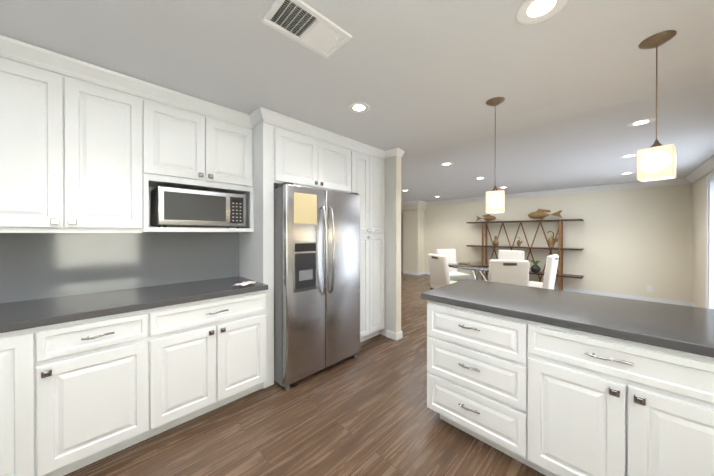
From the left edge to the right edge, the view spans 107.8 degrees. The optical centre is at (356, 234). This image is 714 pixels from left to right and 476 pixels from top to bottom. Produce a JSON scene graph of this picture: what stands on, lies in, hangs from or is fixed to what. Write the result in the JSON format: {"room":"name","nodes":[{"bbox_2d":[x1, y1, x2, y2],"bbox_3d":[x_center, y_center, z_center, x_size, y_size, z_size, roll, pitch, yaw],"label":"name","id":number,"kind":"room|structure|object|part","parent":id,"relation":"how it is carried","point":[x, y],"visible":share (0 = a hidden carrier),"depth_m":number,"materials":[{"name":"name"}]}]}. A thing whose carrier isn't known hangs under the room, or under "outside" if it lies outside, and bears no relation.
{"room":"kitchen","nodes":[
{"label":"kitchen","id":0,"kind":"room"},
{"bbox_2d":[0,35,67,230],"bbox_3d":[-2.018,-0.541,1.556,0.353,1.026,0.370,0,0,45],"label":"upper cabinet","id":1,"kind":"object","parent":0,"relation":"attached to","point":[33,80],"depth_m":1.48,"materials":[{"name":"white paint"}]},
{"bbox_2d":[68,59,147,230],"bbox_3d":[-1.757,-0.542,1.818,0.353,1.026,0.370,0,0,45],"label":"upper cabinet","id":2,"kind":"object","parent":0,"relation":"attached to","point":[108,152],"depth_m":1.69,"materials":[{"name":"white paint"}]},
{"bbox_2d":[144,83,207,189],"bbox_3d":[-1.489,-0.735,2.087,0.353,0.641,0.391,0,0,45],"label":"upper cabinet","id":3,"kind":"object","parent":0,"relation":"attached to","point":[175,124],"depth_m":1.96,"materials":[{"name":"white paint"}]},
{"bbox_2d":[151,186,245,227],"bbox_3d":[-1.330,-0.202,2.212,0.348,0.297,0.631,0,0,45],"label":"microwave","id":4,"kind":"object","parent":3,"relation":"attached to","point":[177,207],"visible":0.9,"depth_m":2.05,"materials":[{"name":"silver plastic"}]},
{"bbox_2d":[196,103,255,194],"bbox_3d":[-1.212,-0.737,2.366,0.353,0.641,0.394,0,0,45],"label":"upper cabinet","id":5,"kind":"object","parent":0,"relation":"attached to","point":[231,134],"depth_m":2.25,"materials":[{"name":"white paint"}]},
{"bbox_2d":[256,111,319,194],"bbox_3d":[-0.762,-0.760,2.666,0.568,0.596,0.471,0,0,45],"label":"upper cabinet","id":6,"kind":"object","parent":0,"relation":"attached to","point":[287,150],"depth_m":2.38,"materials":[{"name":"white paint"}]},
{"bbox_2d":[64,271,545,475],"bbox_3d":[0.910,1.361,4.265,7.100,0.060,11.600,0,0,45],"label":"floor","id":7,"kind":"structure","parent":0,"point":[367,411],"depth_m":1.75,"materials":[{"name":"brown wood"}]},
{"bbox_2d":[0,327,39,475],"bbox_3d":[-2.016,0.906,1.369,0.628,0.875,0.470,0,0,45],"label":"base cabinet","id":8,"kind":"object","parent":7,"relation":"on","point":[19,350],"depth_m":1.28,"materials":[{"name":"white paint"}]},
{"bbox_2d":[40,311,151,475],"bbox_3d":[-1.690,0.904,1.697,0.628,0.875,0.455,0,0,45],"label":"base cabinet","id":9,"kind":"object","parent":7,"relation":"on","point":[124,323],"depth_m":1.47,"materials":[{"name":"white paint"}]},
{"bbox_2d":[0,275,267,334],"bbox_3d":[-1.891,0.448,1.482,0.643,0.040,2.609,0,0,45],"label":"countertop","id":10,"kind":"structure","parent":9,"relation":"on","point":[21,314],"depth_m":1.66,"materials":[{"name":"grey stone"}]},
{"bbox_2d":[233,281,255,285],"bbox_3d":[-0.923,0.409,2.163,0.112,0.020,0.170,0,0,16],"label":"towel","id":11,"kind":"object","parent":10,"relation":"on","point":[244,283],"visible":1,"depth_m":2.14,"materials":[{"name":"white fabric"}]},
{"bbox_2d":[152,287,271,436],"bbox_3d":[-1.252,0.902,2.137,0.628,0.875,0.785,0,0,45],"label":"base cabinet","id":12,"kind":"object","parent":7,"relation":"on","point":[208,355],"depth_m":1.87,"materials":[{"name":"white paint"}]},
{"bbox_2d":[274,182,359,390],"bbox_3d":[-0.506,0.446,2.730,0.791,1.783,0.899,0,0,45],"label":"fridge","id":13,"kind":"object","parent":7,"relation":"on","point":[316,279],"visible":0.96,"depth_m":2.38,"materials":[{"name":"grey metal"}]},
{"bbox_2d":[352,139,371,341],"bbox_3d":[-0.157,0.137,3.278,0.568,2.396,0.303,0,0,45],"label":"tall cabinet","id":14,"kind":"object","parent":7,"relation":"on","point":[361,153],"depth_m":3.14,"materials":[{"name":"white paint"}]},
{"bbox_2d":[372,147,385,336],"bbox_3d":[0.057,0.136,3.494,0.568,2.396,0.305,0,0,45],"label":"tall cabinet","id":15,"kind":"object","parent":7,"relation":"on","point":[378,157],"depth_m":3.31,"materials":[{"name":"white paint"}]},
{"bbox_2d":[403,271,417,274],"bbox_3d":[1.739,1.268,8.480,0.573,0.090,0.012,0,0,45],"label":"baseboard","id":16,"kind":"structure","parent":7,"relation":"on","point":[404,272],"depth_m":8.47,"materials":[{"name":"white wood"}]},
{"bbox_2d":[403,210,424,272],"bbox_3d":[1.886,0.268,8.633,0.560,2.090,0.418,0,0,45],"label":"wall block","id":17,"kind":"object","parent":7,"relation":"on","point":[413,240],"visible":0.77,"depth_m":8.46,"materials":[{"name":"beige paint"}]},
{"bbox_2d":[428,253,456,289],"bbox_3d":[1.595,0.839,4.542,0.588,0.982,0.490,0,0,-17],"label":"chair","id":18,"kind":"object","parent":7,"relation":"on","point":[439,270],"visible":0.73,"depth_m":4.42,"materials":[{"name":"white fabric"}]},
{"bbox_2d":[436,249,469,280],"bbox_3d":[2.098,0.833,5.757,0.490,0.982,0.588,0,0,-15],"label":"chair","id":19,"kind":"object","parent":7,"relation":"on","point":[454,274],"visible":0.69,"depth_m":5.90,"materials":[{"name":"white fabric"}]},
{"bbox_2d":[448,261,529,280],"bbox_3d":[2.358,0.942,4.798,1.400,0.776,1.400,0,0,45],"label":"dining table","id":20,"kind":"object","parent":7,"relation":"on","point":[475,266],"visible":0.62,"depth_m":4.80,"materials":[{"name":"clear glass"}]},
{"bbox_2d":[488,259,529,285],"bbox_3d":[2.132,0.842,3.785,0.490,0.982,0.588,0,0,13],"label":"chair","id":21,"kind":"object","parent":7,"relation":"on","point":[514,272],"visible":0.42,"depth_m":3.53,"materials":[{"name":"white fabric"}]},
{"bbox_2d":[498,250,524,259],"bbox_3d":[3.119,0.835,5.414,0.588,0.982,0.490,0,0,-39],"label":"chair","id":22,"kind":"object","parent":7,"relation":"on","point":[510,255],"visible":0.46,"depth_m":5.51,"materials":[{"name":"white fabric"}]},
{"bbox_2d":[466,219,583,290],"bbox_3d":[4.027,0.497,6.489,2.440,1.650,0.355,0,0,45],"label":"etagere","id":23,"kind":"object","parent":7,"relation":"on","point":[560,274],"visible":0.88,"depth_m":6.20,"materials":[{"name":"brown wood"}]},
{"bbox_2d":[476,214,495,221],"bbox_3d":[3.482,-0.437,7.027,0.515,0.211,0.060,0,0,45],"label":"fish","id":24,"kind":"object","parent":23,"relation":"on","point":[488,217],"visible":0.96,"depth_m":6.98},
{"bbox_2d":[493,235,498,245],"bbox_3d":[3.658,0.170,6.854,0.156,0.279,0.123,0,0,45],"label":"figurine","id":25,"kind":"object","parent":23,"relation":"on","point":[495,242],"visible":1,"depth_m":6.82,"materials":[{"name":"gold metal"}]},
{"bbox_2d":[530,260,540,272],"bbox_3d":[4.254,0.764,6.188,0.211,0.293,0.215,0,0,45],"label":"vase","id":26,"kind":"object","parent":23,"relation":"on","point":[535,268],"visible":1,"depth_m":6.14,"materials":[{"name":"black ceramic"}]},
{"bbox_2d":[528,209,561,219],"bbox_3d":[4.404,-0.465,6.110,0.672,0.275,0.060,0,0,45],"label":"fish","id":27,"kind":"object","parent":23,"relation":"on","point":[539,214],"visible":0.9,"depth_m":6.14},
{"bbox_2d":[547,231,557,247],"bbox_3d":[4.518,0.118,6.000,0.210,0.390,0.099,0,0,45],"label":"figurine","id":28,"kind":"object","parent":23,"relation":"on","point":[552,241],"visible":1,"depth_m":5.99,"materials":[{"name":"gold metal"}]},
{"bbox_2d":[528,254,558,289],"bbox_3d":[3.108,0.839,4.501,0.598,0.982,0.507,0,0,45],"label":"chair","id":29,"kind":"object","parent":7,"relation":"on","point":[550,271],"visible":0.52,"depth_m":4.23,"materials":[{"name":"white fabric"}]},
{"bbox_2d":[425,299,713,475],"bbox_3d":[1.445,0.905,1.446,1.965,0.876,0.811,0,0,45],"label":"kitchen island","id":30,"kind":"object","parent":7,"relation":"on","point":[548,382],"depth_m":1.30,"materials":[{"name":"white paint"}]},
{"bbox_2d":[421,279,713,354],"bbox_3d":[1.455,0.447,1.470,1.988,0.040,0.830,0,0,45],"label":"island countertop","id":31,"kind":"structure","parent":30,"relation":"on","point":[675,325],"depth_m":1.46,"materials":[{"name":"grey stone"}]},
{"bbox_2d":[320,128,351,192],"bbox_3d":[-0.430,-0.762,3.000,0.568,0.596,0.471,0,0,45],"label":"upper cabinet","id":32,"kind":"object","parent":0,"relation":"attached to","point":[335,151],"depth_m":2.80,"materials":[{"name":"white paint"}]},
{"bbox_2d":[0,0,713,201],"bbox_3d":[0.910,-1.101,4.255,7.100,0.135,11.600,0,0,45],"label":"ceiling","id":33,"kind":"structure","parent":0,"point":[572,83],"depth_m":1.70,"materials":[{"name":"white paint"}]},
{"bbox_2d":[261,0,351,57],"bbox_3d":[-0.248,-1.046,1.331,0.247,0.020,0.407,0,0,45],"label":"ceiling vent","id":34,"kind":"object","parent":33,"relation":"in","point":[310,28],"visible":1,"depth_m":1.31,"materials":[{"name":"white metal"}]},
{"bbox_2d":[348,102,369,112],"bbox_3d":[0.018,-1.057,2.181,0.185,0.006,0.185,0,0,45],"label":"recessed light","id":35,"kind":"object","parent":33,"relation":"in","point":[359,107],"visible":1,"depth_m":2.17,"materials":[{"name":"white"}]},
{"bbox_2d":[401,200,420,205],"bbox_3d":[1.474,-0.994,8.566,1.360,0.113,0.090,0,0,45],"label":"crown molding","id":36,"kind":"structure","parent":33,"relation":"attached to","point":[418,201],"depth_m":8.30,"materials":[{"name":"white"}]},
{"bbox_2d":[440,162,452,165],"bbox_3d":[1.314,-1.029,3.825,0.185,0.006,0.185,0,0,45],"label":"recessed light","id":37,"kind":"object","parent":33,"relation":"in","point":[446,164],"visible":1,"depth_m":3.83,"materials":[{"name":"white"}]},
{"bbox_2d":[486,97,504,212],"bbox_3d":[1.101,-0.616,2.074,0.158,0.887,0.158,0,0,45],"label":"pendant light","id":38,"kind":"object","parent":33,"relation":"hanging from","point":[495,199],"visible":1,"depth_m":2.03,"materials":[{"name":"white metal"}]},
{"bbox_3d":[1.101,-0.255,2.075,0.130,0.165,0.130,0,0,28],"label":"lamp shade","id":39,"kind":"part","parent":38,"relation":"part of","materials":[{"name":"beige"}]},
{"bbox_2d":[515,0,567,24],"bbox_3d":[0.855,-1.053,1.207,0.204,0.006,0.204,0,0,45],"label":"recessed light","id":40,"kind":"object","parent":33,"relation":"in","point":[529,12],"visible":1,"depth_m":1.23,"materials":[{"name":"white"}]},
{"bbox_2d":[619,154,636,157],"bbox_3d":[3.578,-1.027,3.421,0.185,0.006,0.185,0,0,45],"label":"recessed light","id":41,"kind":"object","parent":33,"relation":"in","point":[628,155],"visible":0.9,"depth_m":3.43,"materials":[{"name":"white"}]},
{"bbox_2d":[626,118,655,126],"bbox_3d":[2.605,-1.023,2.386,0.185,0.006,0.185,0,0,45],"label":"recessed light","id":42,"kind":"object","parent":33,"relation":"in","point":[640,122],"visible":0.98,"depth_m":2.38,"materials":[{"name":"white"}]},
{"bbox_2d":[637,30,676,181],"bbox_3d":[1.630,-0.678,1.415,0.148,0.757,0.148,0,0,45],"label":"pendant light","id":43,"kind":"object","parent":33,"relation":"hanging from","point":[656,160],"visible":1,"depth_m":1.39,"materials":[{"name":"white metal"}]},
{"bbox_3d":[1.630,-0.382,1.417,0.130,0.165,0.130,0,0,-35],"label":"lamp shade","id":44,"kind":"part","parent":43,"relation":"part of","materials":[{"name":"beige"}]},
{"bbox_2d":[380,155,400,335],"bbox_3d":[0.267,0.134,3.578,0.750,2.400,0.105,0,0,45],"label":"wall","id":45,"kind":"structure","parent":0,"point":[392,274],"depth_m":3.33,"materials":[{"name":"beige paint"}]},
{"bbox_2d":[385,148,403,157],"bbox_3d":[0.480,-1.027,3.322,0.206,0.073,0.162,0,0,45],"label":"crown molding","id":46,"kind":"structure","parent":45,"relation":"attached to","point":[399,152],"depth_m":3.28,"materials":[{"name":"white"}]},
{"bbox_2d":[386,330,402,338],"bbox_3d":[0.304,1.289,3.610,0.763,0.090,0.038,0,0,45],"label":"baseboard","id":47,"kind":"structure","parent":45,"relation":"attached to","point":[394,335],"depth_m":3.32,"materials":[{"name":"white wood"}]},
{"bbox_2d":[401,204,425,211],"bbox_3d":[1.639,-0.915,8.817,1.298,0.273,0.498,0,0,45],"label":"soffit","id":48,"kind":"structure","parent":0,"point":[413,207],"depth_m":8.38,"materials":[{"name":"beige paint"}]},
{"bbox_2d":[401,184,692,301],"bbox_3d":[3.815,0.119,7.097,6.820,2.400,0.120,0,0,45],"label":"wall","id":49,"kind":"structure","parent":0,"point":[635,241],"depth_m":5.59,"materials":[{"name":"beige paint"}]},
{"bbox_2d":[401,214,402,270],"bbox_3d":[1.564,0.270,9.195,0.650,2.080,0.071,0,0,45],"label":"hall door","id":50,"kind":"structure","parent":49,"relation":"in","point":[401,242],"depth_m":9.15,"materials":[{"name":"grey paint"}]},
{"bbox_2d":[426,271,689,305],"bbox_3d":[4.172,1.276,6.667,5.458,0.090,0.014,0,0,45],"label":"baseboard","id":51,"kind":"structure","parent":49,"relation":"attached to","point":[676,302],"depth_m":5.36,"materials":[{"name":"white wood"}]},
{"bbox_2d":[427,177,692,205],"bbox_3d":[4.158,-0.985,6.602,5.399,0.113,0.090,0,0,45],"label":"crown molding","id":52,"kind":"structure","parent":49,"relation":"attached to","point":[676,181],"depth_m":5.79,"materials":[{"name":"white wood"}]},
{"bbox_2d":[692,170,713,308],"bbox_3d":[2.764,0.143,1.289,0.120,2.400,9.600,0,0,45],"label":"wall","id":53,"kind":"structure","parent":0,"point":[698,241],"depth_m":4.34,"materials":[{"name":"beige paint"}]},
{"bbox_2d":[685,155,713,183],"bbox_3d":[4.415,-0.971,3.094,0.090,0.113,4.476,0,0,45],"label":"crown molding","id":54,"kind":"structure","parent":53,"relation":"attached to","point":[703,170],"depth_m":4.03,"materials":[{"name":"white wood"}]},
{"bbox_2d":[705,171,713,308],"bbox_3d":[4.545,0.223,3.093,0.137,2.225,2.340,0,0,45],"label":"door","id":55,"kind":"structure","parent":53,"relation":"in","point":[709,264],"depth_m":3.87,"materials":[{"name":"white"}]}
]}

